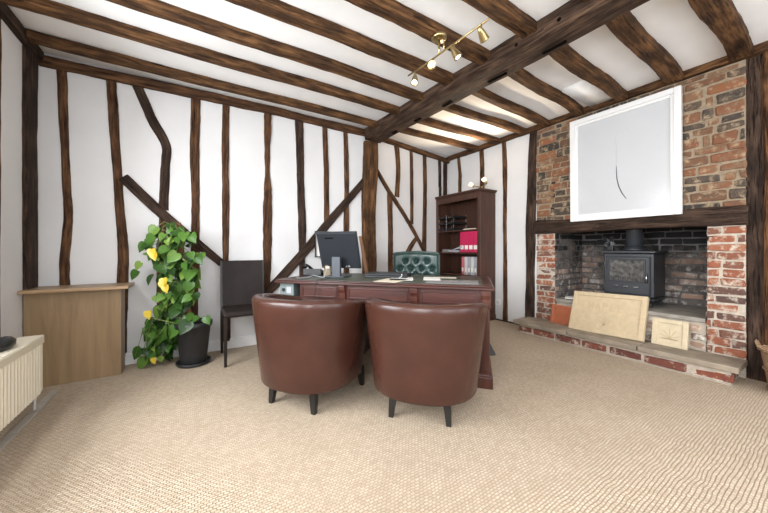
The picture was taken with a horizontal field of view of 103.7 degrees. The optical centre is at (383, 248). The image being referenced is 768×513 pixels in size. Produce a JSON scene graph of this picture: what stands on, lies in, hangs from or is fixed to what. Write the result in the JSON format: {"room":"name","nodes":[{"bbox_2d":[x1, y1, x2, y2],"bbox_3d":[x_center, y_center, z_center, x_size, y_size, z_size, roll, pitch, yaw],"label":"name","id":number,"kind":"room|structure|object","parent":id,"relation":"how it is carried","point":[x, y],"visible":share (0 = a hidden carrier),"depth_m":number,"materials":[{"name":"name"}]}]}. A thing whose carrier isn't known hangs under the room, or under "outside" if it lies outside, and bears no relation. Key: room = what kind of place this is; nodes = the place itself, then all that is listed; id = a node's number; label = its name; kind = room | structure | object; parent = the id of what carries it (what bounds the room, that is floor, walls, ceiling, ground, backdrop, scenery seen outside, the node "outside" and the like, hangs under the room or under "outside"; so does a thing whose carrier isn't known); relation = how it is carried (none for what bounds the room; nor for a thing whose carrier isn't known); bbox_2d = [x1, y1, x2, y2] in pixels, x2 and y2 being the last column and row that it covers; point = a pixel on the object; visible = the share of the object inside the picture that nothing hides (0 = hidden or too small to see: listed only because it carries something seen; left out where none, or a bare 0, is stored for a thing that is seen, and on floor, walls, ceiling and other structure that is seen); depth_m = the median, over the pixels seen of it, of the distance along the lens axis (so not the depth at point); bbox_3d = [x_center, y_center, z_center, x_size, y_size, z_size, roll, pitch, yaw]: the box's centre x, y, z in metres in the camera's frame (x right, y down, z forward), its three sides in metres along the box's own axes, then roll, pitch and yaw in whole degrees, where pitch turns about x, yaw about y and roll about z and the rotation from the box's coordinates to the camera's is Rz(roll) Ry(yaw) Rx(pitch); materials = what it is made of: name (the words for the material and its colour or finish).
{"room":"office","nodes":[
{"label":"office","id":0,"kind":"room"},
{"bbox_2d":[0,19,22,338],"bbox_3d":[-1.443,-0.300,0.051,0.220,2.700,5.620,0,0,-32],"label":"wall","id":1,"kind":"structure","parent":0,"point":[11,271],"depth_m":2.09,"materials":[{"name":"white paint"}]},
{"bbox_2d":[0,16,1,336],"bbox_3d":[-2.474,-0.230,1.905,0.042,2.560,0.132,0,0,-32],"label":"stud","id":2,"kind":"object","parent":1,"relation":"attached to","point":[0,16],"visible":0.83,"depth_m":1.95,"materials":[{"name":"brown wood"}]},
{"bbox_2d":[0,3,43,59],"bbox_3d":[-1.463,-1.562,0.340,0.053,0.095,4.930,0,0,-32],"label":"wall plate","id":3,"kind":"object","parent":1,"relation":"attached to","point":[8,17],"visible":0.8,"depth_m":2.10,"materials":[{"name":"brown wood"}]},
{"bbox_2d":[0,335,43,430],"bbox_3d":[-1.883,0.805,1.217,0.261,0.512,1.663,0,0,-32],"label":"radiator","id":4,"kind":"object","parent":1,"relation":"attached to","point":[21,365],"visible":0.93,"depth_m":1.68,"materials":[{"name":"beige metal"}]},
{"bbox_2d":[0,336,16,351],"bbox_3d":[-2.082,0.515,1.645,0.079,0.066,0.202,0,0,-32],"label":"pouch","id":5,"kind":"object","parent":4,"relation":"on","point":[6,342],"visible":1,"depth_m":1.63,"materials":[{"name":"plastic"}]},
{"bbox_2d":[0,335,42,359],"bbox_3d":[-1.804,0.732,1.230,0.104,0.366,1.600,0,0,-32],"label":"grille","id":6,"kind":"object","parent":4,"relation":"attached to","point":[27,347],"depth_m":1.77,"materials":[{"name":"beige"}]},
{"bbox_2d":[22,45,38,327],"bbox_3d":[-2.724,-0.230,2.315,0.053,2.561,0.200,0,0,-32],"label":"post","id":7,"kind":"object","parent":1,"relation":"attached to","point":[30,62],"visible":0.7,"depth_m":2.27,"materials":[{"name":"brown wood"}]},
{"bbox_2d":[37,53,447,351],"bbox_3d":[-0.876,-0.300,4.033,5.200,2.700,0.634,0,0,-32],"label":"wall","id":8,"kind":"structure","parent":0,"point":[93,253],"depth_m":3.06,"materials":[{"name":"white paint"}]},
{"bbox_2d":[56,70,72,284],"bbox_3d":[-2.680,-0.253,2.531,0.102,2.539,0.044,0,0,-32],"label":"stud","id":9,"kind":"object","parent":8,"relation":"attached to","point":[62,81],"visible":0.73,"depth_m":2.52,"materials":[{"name":"brown wood"}]},
{"bbox_2d":[106,80,128,352],"bbox_3d":[-2.394,-0.268,2.710,0.157,2.511,0.044,0,0,-32],"label":"stud","id":10,"kind":"object","parent":8,"relation":"attached to","point":[112,100],"visible":0.78,"depth_m":2.70,"materials":[{"name":"brown wood"}]},
{"bbox_2d":[132,85,171,210],"bbox_3d":[-2.186,-0.952,2.841,0.301,1.163,0.043,0,0,-32],"label":"stud","id":11,"kind":"object","parent":8,"relation":"attached to","point":[140,93],"depth_m":2.87,"materials":[{"name":"brown wood"}]},
{"bbox_2d":[156,206,165,304],"bbox_3d":[-2.127,0.309,2.877,0.079,1.443,0.044,0,0,-32],"label":"stud","id":12,"kind":"object","parent":8,"relation":"attached to","point":[160,220],"visible":0.2,"depth_m":2.86,"materials":[{"name":"brown wood"}]},
{"bbox_2d":[119,174,223,265],"bbox_3d":[-2.026,-0.248,2.934,0.845,0.856,0.056,0,0,-32],"label":"brace","id":13,"kind":"object","parent":8,"relation":"attached to","point":[127,181],"visible":0.8,"depth_m":2.84,"materials":[{"name":"brown wood"}]},
{"bbox_2d":[125,335,256,364],"bbox_3d":[-0.543,0.996,3.950,4.356,0.108,0.240,0,0,-37],"label":"baseboard","id":14,"kind":"structure","parent":8,"relation":"attached to","point":[214,345],"depth_m":3.13,"materials":[{"name":"white paint"}]},
{"bbox_2d":[190,98,200,314],"bbox_3d":[-1.898,-0.255,3.021,0.102,2.534,0.044,0,0,-32],"label":"stud","id":15,"kind":"object","parent":8,"relation":"attached to","point":[195,119],"visible":0.58,"depth_m":3.01,"materials":[{"name":"brown wood"}]},
{"bbox_2d":[39,55,364,135],"bbox_3d":[-1.508,-1.545,3.232,3.021,0.117,0.051,0,0,-32],"label":"wall plate","id":16,"kind":"object","parent":8,"relation":"attached to","point":[50,62],"visible":0.96,"depth_m":2.94,"materials":[{"name":"brown wood"}]},
{"bbox_2d":[221,104,230,341],"bbox_3d":[-1.659,-0.255,3.171,0.091,2.534,0.045,0,0,-32],"label":"stud","id":17,"kind":"object","parent":8,"relation":"attached to","point":[225,108],"visible":0.73,"depth_m":3.15,"materials":[{"name":"brown wood"}]},
{"bbox_2d":[263,113,271,288],"bbox_3d":[-1.310,-0.221,3.388,0.100,2.601,0.047,0,0,-32],"label":"stud","id":18,"kind":"object","parent":8,"relation":"attached to","point":[267,202],"visible":0.72,"depth_m":3.37,"materials":[{"name":"brown wood"}]},
{"bbox_2d":[295,120,305,275],"bbox_3d":[-0.993,-0.206,3.588,0.136,2.634,0.044,0,0,-32],"label":"stud","id":19,"kind":"object","parent":8,"relation":"attached to","point":[299,130],"visible":0.62,"depth_m":3.57,"materials":[{"name":"brown wood"}]},
{"bbox_2d":[264,178,362,292],"bbox_3d":[-0.808,-0.187,3.697,1.346,1.507,0.057,0,0,-32],"label":"brace","id":20,"kind":"object","parent":8,"relation":"attached to","point":[299,257],"visible":0.82,"depth_m":3.63,"materials":[{"name":"brown wood"}]},
{"bbox_2d":[315,231,330,256],"bbox_3d":[-0.736,-0.058,3.714,0.247,0.316,0.060,0,0,-32],"label":"wall frame","id":21,"kind":"object","parent":8,"relation":"attached to","point":[317,254],"visible":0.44,"depth_m":3.64,"materials":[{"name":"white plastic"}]},
{"bbox_2d":[322,127,328,220],"bbox_3d":[-0.726,-0.917,3.757,0.092,1.211,0.043,0,0,-32],"label":"stud","id":22,"kind":"object","parent":8,"relation":"attached to","point":[324,129],"visible":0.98,"depth_m":3.74,"materials":[{"name":"brown wood"}]},
{"bbox_2d":[343,132,348,272],"bbox_3d":[-0.489,-0.197,3.904,0.088,2.651,0.045,0,0,-32],"label":"stud","id":23,"kind":"object","parent":8,"relation":"attached to","point":[345,134],"visible":0.48,"depth_m":3.88,"materials":[{"name":"brown wood"}]},
{"bbox_2d":[361,140,377,272],"bbox_3d":[-0.191,-0.159,4.068,0.239,2.566,0.098,0,0,-32],"label":"post","id":24,"kind":"object","parent":8,"relation":"attached to","point":[370,149],"visible":0.56,"depth_m":4.02,"materials":[{"name":"brown wood"}]},
{"bbox_2d":[387,192,392,271],"bbox_3d":[0.085,0.137,4.342,0.116,1.916,0.043,0,0,-43],"label":"stud","id":25,"kind":"object","parent":8,"relation":"attached to","point":[389,199],"visible":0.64,"depth_m":4.32,"materials":[{"name":"brown wood"}]},
{"bbox_2d":[394,146,399,196],"bbox_3d":[0.194,-1.145,4.444,0.126,0.765,0.045,0,0,-43],"label":"stud","id":26,"kind":"object","parent":8,"relation":"attached to","point":[397,151],"visible":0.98,"depth_m":4.42,"materials":[{"name":"brown wood"}]},
{"bbox_2d":[378,169,425,250],"bbox_3d":[0.263,-0.539,4.501,1.121,1.210,0.056,0,0,-43],"label":"brace","id":27,"kind":"object","parent":8,"relation":"attached to","point":[380,176],"visible":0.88,"depth_m":4.46,"materials":[{"name":"brown wood"}]},
{"bbox_2d":[409,151,413,223],"bbox_3d":[0.424,-0.955,4.662,0.090,1.136,0.044,0,0,-43],"label":"stud","id":28,"kind":"object","parent":8,"relation":"attached to","point":[411,152],"visible":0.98,"depth_m":4.64,"materials":[{"name":"brown wood"}]},
{"bbox_2d":[406,237,417,250],"bbox_3d":[0.347,0.105,4.583,0.482,0.597,0.054,0,0,-43],"label":"brace","id":29,"kind":"object","parent":8,"relation":"attached to","point":[411,245],"visible":0.43,"depth_m":4.63,"materials":[{"name":"brown wood"}]},
{"bbox_2d":[383,138,449,163],"bbox_3d":[0.540,-1.539,4.735,1.652,0.086,0.049,0,0,-43],"label":"wall plate","id":30,"kind":"object","parent":8,"relation":"attached to","point":[388,141],"visible":0.91,"depth_m":4.68,"materials":[{"name":"brown wood"}]},
{"bbox_2d":[422,156,426,249],"bbox_3d":[0.652,-0.228,4.879,0.125,2.591,0.044,0,0,-43],"label":"stud","id":31,"kind":"object","parent":8,"relation":"attached to","point":[424,221],"visible":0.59,"depth_m":4.86,"materials":[{"name":"brown wood"}]},
{"bbox_2d":[438,160,441,195],"bbox_3d":[0.954,-0.222,5.163,0.094,2.602,0.045,0,0,-43],"label":"stud","id":32,"kind":"object","parent":8,"relation":"attached to","point":[439,161],"visible":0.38,"depth_m":5.14,"materials":[{"name":"brown wood"}]},
{"bbox_2d":[443,162,446,195],"bbox_3d":[1.066,-0.229,5.269,0.114,2.589,0.045,0,0,-43],"label":"stud","id":33,"kind":"object","parent":8,"relation":"attached to","point":[444,163],"visible":0.24,"depth_m":5.24,"materials":[{"name":"brown wood"}]},
{"bbox_2d":[0,320,767,512],"bbox_3d":[0.830,1.100,1.877,6.000,0.100,6.300,0,0,-32],"label":"floor","id":34,"kind":"structure","parent":0,"point":[561,427],"depth_m":1.60,"materials":[{"name":"carpet"}]},
{"bbox_2d":[0,390,58,451],"bbox_3d":[-1.154,1.044,0.197,0.045,0.012,4.760,0,0,-32],"label":"trim","id":35,"kind":"structure","parent":34,"relation":"on","point":[11,435],"depth_m":1.82,"materials":[{"name":"grey stone"}]},
{"bbox_2d":[17,282,134,386],"bbox_3d":[-2.453,0.676,2.458,0.615,0.748,0.320,0,0,-32],"label":"base cabinet","id":36,"kind":"object","parent":34,"relation":"on","point":[82,326],"visible":0.84,"depth_m":2.39,"materials":[{"name":"brown wood"}]},
{"bbox_2d":[130,221,212,368],"bbox_3d":[-1.892,0.411,2.719,0.690,1.309,0.333,0,0,-12],"label":"climbing plant","id":37,"kind":"object","parent":34,"relation":"on","point":[191,334],"visible":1,"depth_m":2.66,"materials":[{"name":"green plant"}]},
{"bbox_2d":[220,260,263,367],"bbox_3d":[-1.363,0.585,2.975,0.420,0.930,0.495,0,0,-32],"label":"dining chair","id":38,"kind":"object","parent":34,"relation":"on","point":[240,280],"visible":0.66,"depth_m":3.10,"materials":[{"name":"black wood"}]},
{"bbox_2d":[252,293,366,414],"bbox_3d":[-0.532,0.682,2.163,0.805,0.735,0.694,0,0,24],"label":"tub chair","id":39,"kind":"object","parent":34,"relation":"on","point":[312,348],"visible":0.97,"depth_m":1.87,"materials":[{"name":"leather"}]},
{"bbox_2d":[359,236,367,272],"bbox_3d":[-0.196,0.442,3.916,0.264,1.217,0.034,0,0,-14],"label":"leaning board","id":40,"kind":"object","parent":34,"relation":"on","point":[360,237],"visible":0.44,"depth_m":3.89,"materials":[{"name":"orange wood"}]},
{"bbox_2d":[275,273,495,389],"bbox_3d":[0.060,0.664,2.919,1.964,0.772,0.900,0,0,17],"label":"desk","id":41,"kind":"object","parent":34,"relation":"on","point":[356,286],"visible":0.38,"depth_m":2.47,"materials":[{"name":"brown wood"}]},
{"bbox_2d":[280,283,299,295],"bbox_3d":[-0.890,0.382,2.859,0.150,0.137,0.128,0,0,17],"label":"junction box","id":42,"kind":"object","parent":41,"relation":"attached to","point":[285,288],"visible":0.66,"depth_m":2.81,"materials":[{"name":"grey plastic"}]},
{"bbox_2d":[303,264,323,274],"bbox_3d":[-0.750,0.218,3.270,0.202,0.118,0.200,0,0,5],"label":"desk telephone","id":43,"kind":"object","parent":41,"relation":"on","point":[310,271],"visible":0.94,"depth_m":3.17,"materials":[{"name":"black plastic"}]},
{"bbox_2d":[324,265,331,275],"bbox_3d":[-0.577,0.222,3.082,0.070,0.110,0.060,0,0,0],"label":"pen holder","id":44,"kind":"object","parent":41,"relation":"on","point":[328,271],"visible":0.68,"depth_m":3.05,"materials":[{"name":"ceramic"}]},
{"bbox_2d":[316,231,361,277],"bbox_3d":[-0.458,0.052,3.025,0.430,0.450,0.220,0,0,15],"label":"computer monitor","id":45,"kind":"object","parent":41,"relation":"on","point":[338,250],"visible":0.95,"depth_m":3.00,"materials":[{"name":"grey plastic"}]},
{"bbox_2d":[364,271,410,277],"bbox_3d":[0.045,0.258,3.029,0.420,0.038,0.280,0,0,14],"label":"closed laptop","id":46,"kind":"object","parent":41,"relation":"on","point":[374,274],"visible":0.98,"depth_m":2.92,"materials":[{"name":"black plastic"}]},
{"bbox_2d":[373,278,406,282],"bbox_3d":[0.067,0.276,2.656,0.210,0.002,0.297,0,0,26],"label":"paper sheet","id":47,"kind":"object","parent":41,"relation":"on","point":[387,279],"visible":1,"depth_m":2.63,"materials":[{"name":"beige paper"}]},
{"bbox_2d":[392,277,412,280],"bbox_3d":[0.165,0.276,2.804,0.210,0.002,0.297,0,0,5],"label":"paper sheet","id":48,"kind":"object","parent":41,"relation":"on","point":[408,278],"visible":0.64,"depth_m":2.81,"materials":[{"name":"white paper"}]},
{"bbox_2d":[423,277,439,279],"bbox_3d":[0.440,0.273,2.783,0.150,0.002,0.300,0,0,8],"label":"folded letter","id":49,"kind":"object","parent":41,"relation":"on","point":[424,278],"visible":1,"depth_m":2.78,"materials":[{"name":"white paper"}]},
{"bbox_2d":[425,280,478,283],"bbox_3d":[0.574,0.275,2.533,0.420,0.003,0.260,0,0,16],"label":"card","id":50,"kind":"object","parent":41,"relation":"on","point":[428,281],"visible":1,"depth_m":2.54,"materials":[{"name":"white paper"}]},
{"bbox_2d":[393,251,439,274],"bbox_3d":[0.351,0.536,3.459,0.688,1.027,0.577,0,0,11],"label":"office chair","id":51,"kind":"object","parent":34,"relation":"on","point":[415,262],"visible":0.41,"depth_m":3.65,"materials":[{"name":"green leather"}]},
{"bbox_2d":[365,297,486,426],"bbox_3d":[0.269,0.682,2.019,0.805,0.735,0.694,0,0,17],"label":"tub chair","id":52,"kind":"object","parent":34,"relation":"on","point":[422,354],"visible":1,"depth_m":1.72,"materials":[{"name":"leather"}]},
{"bbox_2d":[435,188,496,320],"bbox_3d":[1.261,0.090,4.775,0.370,1.920,0.972,0,0,-32],"label":"bookcase","id":53,"kind":"object","parent":34,"relation":"on","point":[478,204],"visible":0.62,"depth_m":4.71,"materials":[{"name":"brown wood"}]},
{"bbox_2d":[439,215,465,230],"bbox_3d":[1.130,-0.425,4.981,0.294,0.260,0.340,0,0,-32],"label":"tray stack","id":54,"kind":"object","parent":53,"relation":"on","point":[454,217],"visible":0.94,"depth_m":4.88,"materials":[{"name":"black plastic"}]},
{"bbox_2d":[439,215,465,219],"bbox_3d":[1.132,-0.511,4.982,0.290,0.040,0.340,0,0,-32],"label":"tray","id":55,"kind":"object","parent":54,"relation":"on","point":[454,217],"depth_m":4.87,"materials":[{"name":"black plastic"}]},
{"bbox_2d":[439,221,465,225],"bbox_3d":[1.132,-0.416,4.982,0.290,0.040,0.340,0,0,-32],"label":"tray","id":56,"kind":"object","parent":54,"relation":"on","point":[454,223],"depth_m":4.88,"materials":[{"name":"black plastic"}]},
{"bbox_2d":[439,227,465,230],"bbox_3d":[1.132,-0.322,4.982,0.290,0.040,0.340,0,0,-32],"label":"tray","id":57,"kind":"object","parent":54,"relation":"on","point":[454,228],"depth_m":4.86,"materials":[{"name":"black plastic"}]},
{"bbox_2d":[448,246,461,251],"bbox_3d":[1.218,-0.001,4.835,0.240,0.100,0.310,0,0,-32],"label":"pile","id":58,"kind":"object","parent":53,"relation":"on","point":[457,249],"visible":0.6,"depth_m":4.76,"materials":[{"name":"white paper"}]},
{"bbox_2d":[460,232,463,251],"bbox_3d":[1.314,-0.108,4.718,0.262,0.315,0.084,0,0,-32],"label":"file","id":59,"kind":"object","parent":53,"relation":"on","point":[461,233],"visible":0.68,"depth_m":4.64,"materials":[{"name":"cardboard"}]},
{"bbox_2d":[462,257,464,273],"bbox_3d":[1.323,0.255,4.713,0.262,0.270,0.050,0,0,-32],"label":"box file","id":60,"kind":"object","parent":53,"relation":"on","point":[463,258],"visible":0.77,"depth_m":4.63,"materials":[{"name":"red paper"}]},
{"bbox_2d":[464,231,468,251],"bbox_3d":[1.360,-0.108,4.644,0.262,0.315,0.084,0,0,-32],"label":"file","id":61,"kind":"object","parent":53,"relation":"on","point":[466,234],"visible":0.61,"depth_m":4.57,"materials":[{"name":"cardboard"}]},
{"bbox_2d":[465,257,467,274],"bbox_3d":[1.355,0.255,4.661,0.262,0.270,0.055,0,0,-32],"label":"box file","id":62,"kind":"object","parent":53,"relation":"on","point":[466,258],"visible":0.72,"depth_m":4.58,"materials":[{"name":"grey cardboard"}]},
{"bbox_2d":[468,257,470,274],"bbox_3d":[1.389,0.255,4.608,0.262,0.270,0.055,0,0,-32],"label":"box file","id":63,"kind":"object","parent":53,"relation":"on","point":[469,258],"visible":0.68,"depth_m":4.53,"materials":[{"name":"grey cardboard"}]},
{"bbox_2d":[469,231,472,251],"bbox_3d":[1.407,-0.108,4.569,0.262,0.315,0.084,0,0,-32],"label":"file","id":64,"kind":"object","parent":53,"relation":"on","point":[470,232],"visible":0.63,"depth_m":4.50,"materials":[{"name":"cardboard"}]},
{"bbox_2d":[471,257,473,274],"bbox_3d":[1.422,0.255,4.555,0.262,0.270,0.055,0,0,-32],"label":"box file","id":65,"kind":"object","parent":53,"relation":"on","point":[472,258],"visible":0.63,"depth_m":4.48,"materials":[{"name":"grey cardboard"}]},
{"bbox_2d":[473,231,476,251],"bbox_3d":[1.454,-0.108,4.495,0.262,0.315,0.084,0,0,-32],"label":"file","id":66,"kind":"object","parent":53,"relation":"on","point":[474,232],"visible":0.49,"depth_m":4.43,"materials":[{"name":"cardboard"}]},
{"bbox_2d":[474,257,476,275],"bbox_3d":[1.454,0.255,4.503,0.262,0.270,0.050,0,0,-32],"label":"box file","id":67,"kind":"object","parent":53,"relation":"on","point":[475,258],"visible":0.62,"depth_m":4.43,"materials":[{"name":"grey cardboard"}]},
{"bbox_2d":[469,177,486,187],"bbox_3d":[1.403,-0.957,4.484,0.124,0.172,0.317,0,0,-32],"label":"lamp","id":68,"kind":"object","parent":53,"relation":"on","point":[483,179],"visible":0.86,"depth_m":4.43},
{"bbox_2d":[513,59,748,385],"bbox_3d":[2.640,-0.260,3.357,1.159,2.620,1.886,0,0,-32],"label":"brick fireplace","id":69,"kind":"object","parent":34,"relation":"on","point":[705,259],"visible":0.7,"depth_m":2.75,"materials":[{"name":"brick"}]},
{"bbox_2d":[550,304,571,325],"bbox_3d":[2.133,0.791,3.627,0.078,0.225,0.235,0,0,-32],"label":"carved plaque","id":70,"kind":"object","parent":69,"relation":"on","point":[560,314],"visible":0.87,"depth_m":3.63,"materials":[{"name":"ceramic"}]},
{"bbox_2d":[568,291,649,341],"bbox_3d":[2.384,0.699,3.238,0.226,0.450,0.693,0,0,-32],"label":"carved plaque","id":71,"kind":"object","parent":69,"relation":"on","point":[615,315],"visible":0.97,"depth_m":3.19,"materials":[{"name":"stone"}]},
{"bbox_2d":[570,85,682,221],"bbox_3d":[2.451,-0.900,3.142,0.059,1.165,0.955,0,0,-32],"label":"framed picture","id":72,"kind":"object","parent":69,"relation":"attached to","point":[626,160],"visible":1,"depth_m":3.07,"materials":[{"name":"grey"}]},
{"bbox_2d":[601,229,667,307],"bbox_3d":[2.792,-0.040,3.385,0.422,1.300,0.494,0,0,-32],"label":"wood stove","id":73,"kind":"object","parent":69,"relation":"on","point":[634,270],"visible":0.8,"depth_m":3.27,"materials":[{"name":"black metal"}]},
{"bbox_2d":[603,236,615,250],"bbox_3d":[2.608,-0.066,3.476,0.077,0.170,0.129,0,0,-32],"label":"fan","id":74,"kind":"object","parent":73,"relation":"on","point":[609,244],"visible":1,"depth_m":3.46,"materials":[{"name":"black metal"}]},
{"bbox_2d":[651,317,689,349],"bbox_3d":[2.651,0.780,2.798,0.076,0.246,0.250,0,0,-32],"label":"carved plaque","id":75,"kind":"object","parent":69,"relation":"on","point":[666,332],"visible":1,"depth_m":2.79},
{"bbox_2d":[754,339,767,389],"bbox_3d":[2.907,0.868,2.141,0.318,0.364,0.318,0,0,13],"label":"wicker basket","id":76,"kind":"object","parent":34,"relation":"on","point":[763,348],"visible":1,"depth_m":2.22,"materials":[{"name":"brown wicker"}]},
{"bbox_2d":[8,0,767,156],"bbox_3d":[0.830,-1.652,1.877,6.000,0.146,6.300,0,0,-32],"label":"ceiling","id":77,"kind":"structure","parent":0,"point":[673,24],"depth_m":2.41,"materials":[{"name":"paint"}]},
{"bbox_2d":[0,0,399,114],"bbox_3d":[-1.095,-1.564,2.643,3.044,0.074,0.116,0,0,-32],"label":"joist","id":78,"kind":"object","parent":77,"relation":"attached to","point":[49,8],"visible":0.95,"depth_m":2.33,"materials":[{"name":"brown wood"}]},
{"bbox_2d":[25,28,376,127],"bbox_3d":[-1.344,-1.564,3.021,3.023,0.074,0.098,0,0,-32],"label":"joist","id":79,"kind":"object","parent":77,"relation":"attached to","point":[34,37],"visible":0.98,"depth_m":2.69,"materials":[{"name":"brown wood"}]},
{"bbox_2d":[106,0,422,101],"bbox_3d":[-0.884,-1.564,2.324,3.061,0.074,0.113,0,0,-32],"label":"joist","id":80,"kind":"object","parent":77,"relation":"attached to","point":[156,8],"visible":0.98,"depth_m":2.28,"materials":[{"name":"brown wood"}]},
{"bbox_2d":[225,0,452,85],"bbox_3d":[-0.668,-1.563,1.996,3.080,0.075,0.120,0,0,-32],"label":"joist","id":81,"kind":"object","parent":77,"relation":"attached to","point":[279,10],"visible":0.95,"depth_m":2.18,"materials":[{"name":"brown wood"}]},
{"bbox_2d":[345,0,489,64],"bbox_3d":[-0.459,-1.564,1.679,3.097,0.074,0.133,0,0,-32],"label":"joist","id":82,"kind":"object","parent":77,"relation":"attached to","point":[394,11],"visible":0.86,"depth_m":2.08,"materials":[{"name":"brown wood"}]},
{"bbox_2d":[408,18,489,85],"bbox_3d":[0.421,-1.407,2.138,0.115,0.242,0.747,0,0,-39],"label":"track light","id":83,"kind":"object","parent":82,"relation":"attached to","point":[440,37],"visible":1,"depth_m":2.13,"materials":[{"name":"gold metal"}]},
{"bbox_2d":[399,128,477,150],"bbox_3d":[0.781,-1.564,4.293,1.565,0.074,0.088,0,0,-32],"label":"joist","id":84,"kind":"object","parent":77,"relation":"attached to","point":[409,131],"visible":0.81,"depth_m":4.28,"materials":[{"name":"brown wood"}]},
{"bbox_2d":[418,117,498,143],"bbox_3d":[0.983,-1.564,3.986,1.549,0.074,0.097,0,0,-31],"label":"joist","id":85,"kind":"object","parent":77,"relation":"attached to","point":[430,122],"visible":0.91,"depth_m":3.95,"materials":[{"name":"brown wood"}]},
{"bbox_2d":[444,104,526,134],"bbox_3d":[1.218,-1.565,3.629,1.530,0.072,0.098,0,0,-31],"label":"joist","id":86,"kind":"object","parent":77,"relation":"attached to","point":[455,109],"visible":0.87,"depth_m":3.61,"materials":[{"name":"brown wood"}]},
{"bbox_2d":[462,0,536,38],"bbox_3d":[-0.246,-1.563,1.357,3.115,0.075,0.132,0,0,-32],"label":"joist","id":87,"kind":"object","parent":77,"relation":"attached to","point":[505,13],"visible":0.93,"depth_m":1.99,"materials":[{"name":"brown wood"}]},
{"bbox_2d":[365,0,649,142],"bbox_3d":[1.316,-1.522,1.964,0.251,0.158,5.136,0,0,-35],"label":"ceiling beam","id":88,"kind":"structure","parent":77,"relation":"attached to","point":[574,19],"depth_m":2.32,"materials":[{"name":"brown wood"}]},
{"bbox_2d":[471,88,548,126],"bbox_3d":[1.414,-1.563,3.334,1.514,0.076,0.099,0,0,-35],"label":"joist","id":89,"kind":"object","parent":77,"relation":"attached to","point":[484,94],"visible":0.9,"depth_m":3.29,"materials":[{"name":"brown wood"}]},
{"bbox_2d":[508,68,583,115],"bbox_3d":[1.633,-1.564,3.004,1.496,0.073,0.116,0,0,-36],"label":"joist","id":90,"kind":"object","parent":77,"relation":"attached to","point":[525,78],"visible":0.84,"depth_m":2.96,"materials":[{"name":"brown wood"}]},
{"bbox_2d":[549,45,627,101],"bbox_3d":[1.837,-1.564,2.693,1.478,0.075,0.131,0,0,-34],"label":"joist","id":91,"kind":"object","parent":77,"relation":"attached to","point":[566,56],"visible":0.83,"depth_m":2.63,"materials":[{"name":"brown wood"}]},
{"bbox_2d":[605,11,682,84],"bbox_3d":[2.057,-1.563,2.358,1.460,0.076,0.135,0,0,-34],"label":"joist","id":92,"kind":"object","parent":77,"relation":"attached to","point":[626,28],"visible":0.91,"depth_m":2.30,"materials":[{"name":"brown wood"}]},
{"bbox_2d":[688,0,753,61],"bbox_3d":[2.270,-1.565,2.036,1.444,0.073,0.152,0,0,-32],"label":"joist","id":93,"kind":"object","parent":77,"relation":"attached to","point":[722,17],"visible":1,"depth_m":2.06,"materials":[{"name":"brown wood"}]},
{"bbox_2d":[448,134,536,321],"bbox_3d":[3.043,-0.300,3.147,0.900,2.700,6.100,0,0,-32],"label":"wall","id":94,"kind":"structure","parent":0,"point":[517,148],"depth_m":4.29,"materials":[{"name":"white paint"}]},
{"bbox_2d":[457,158,461,191],"bbox_3d":[1.282,-0.242,5.107,0.042,2.622,0.102,0,0,-32],"label":"stud","id":95,"kind":"object","parent":94,"relation":"attached to","point":[458,159],"visible":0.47,"depth_m":5.09,"materials":[{"name":"brown wood"}]},
{"bbox_2d":[479,150,484,187],"bbox_3d":[1.531,-0.244,4.710,0.043,2.615,0.098,0,0,-32],"label":"stud","id":96,"kind":"object","parent":94,"relation":"attached to","point":[481,152],"visible":0.2,"depth_m":4.69,"materials":[{"name":"brown wood"}]},
{"bbox_2d":[502,142,507,321],"bbox_3d":[1.748,-0.256,4.363,0.043,2.592,0.096,0,0,-32],"label":"stud","id":97,"kind":"object","parent":94,"relation":"attached to","point":[504,150],"visible":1,"depth_m":4.34,"materials":[{"name":"brown wood"}]},
{"bbox_2d":[525,131,536,316],"bbox_3d":[1.960,-0.307,4.015,0.052,2.490,0.172,0,0,-32],"label":"post","id":98,"kind":"object","parent":94,"relation":"attached to","point":[530,236],"visible":0.94,"depth_m":3.99,"materials":[{"name":"brown wood"}]},
{"bbox_2d":[446,40,767,160],"bbox_3d":[2.284,-1.582,3.438,0.078,0.084,4.400,0,0,-32],"label":"wall plate","id":99,"kind":"object","parent":94,"relation":"attached to","point":[760,48],"visible":0.68,"depth_m":3.00,"materials":[{"name":"brown wood"}]},
{"bbox_2d":[746,53,764,381],"bbox_3d":[3.006,-0.260,2.436,0.078,2.620,0.121,0,0,-32],"label":"post","id":100,"kind":"object","parent":94,"relation":"attached to","point":[755,157],"visible":0.78,"depth_m":2.42,"materials":[{"name":"brown wood"}]},
{"bbox_2d":[762,51,767,382],"bbox_3d":[3.103,-0.260,2.268,0.093,2.621,0.323,0,0,-32],"label":"post","id":101,"kind":"object","parent":94,"relation":"attached to","point":[765,54],"visible":0.88,"depth_m":2.37,"materials":[{"name":"brown wood"}]},
{"bbox_2d":[607,244,613,249],"bbox_3d":[2.615,-0.031,3.480,0.032,0.080,0.060,0,0,-32],"label":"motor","id":102,"kind":"object","parent":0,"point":[609,247],"depth_m":3.47,"materials":[{"name":"metal"}]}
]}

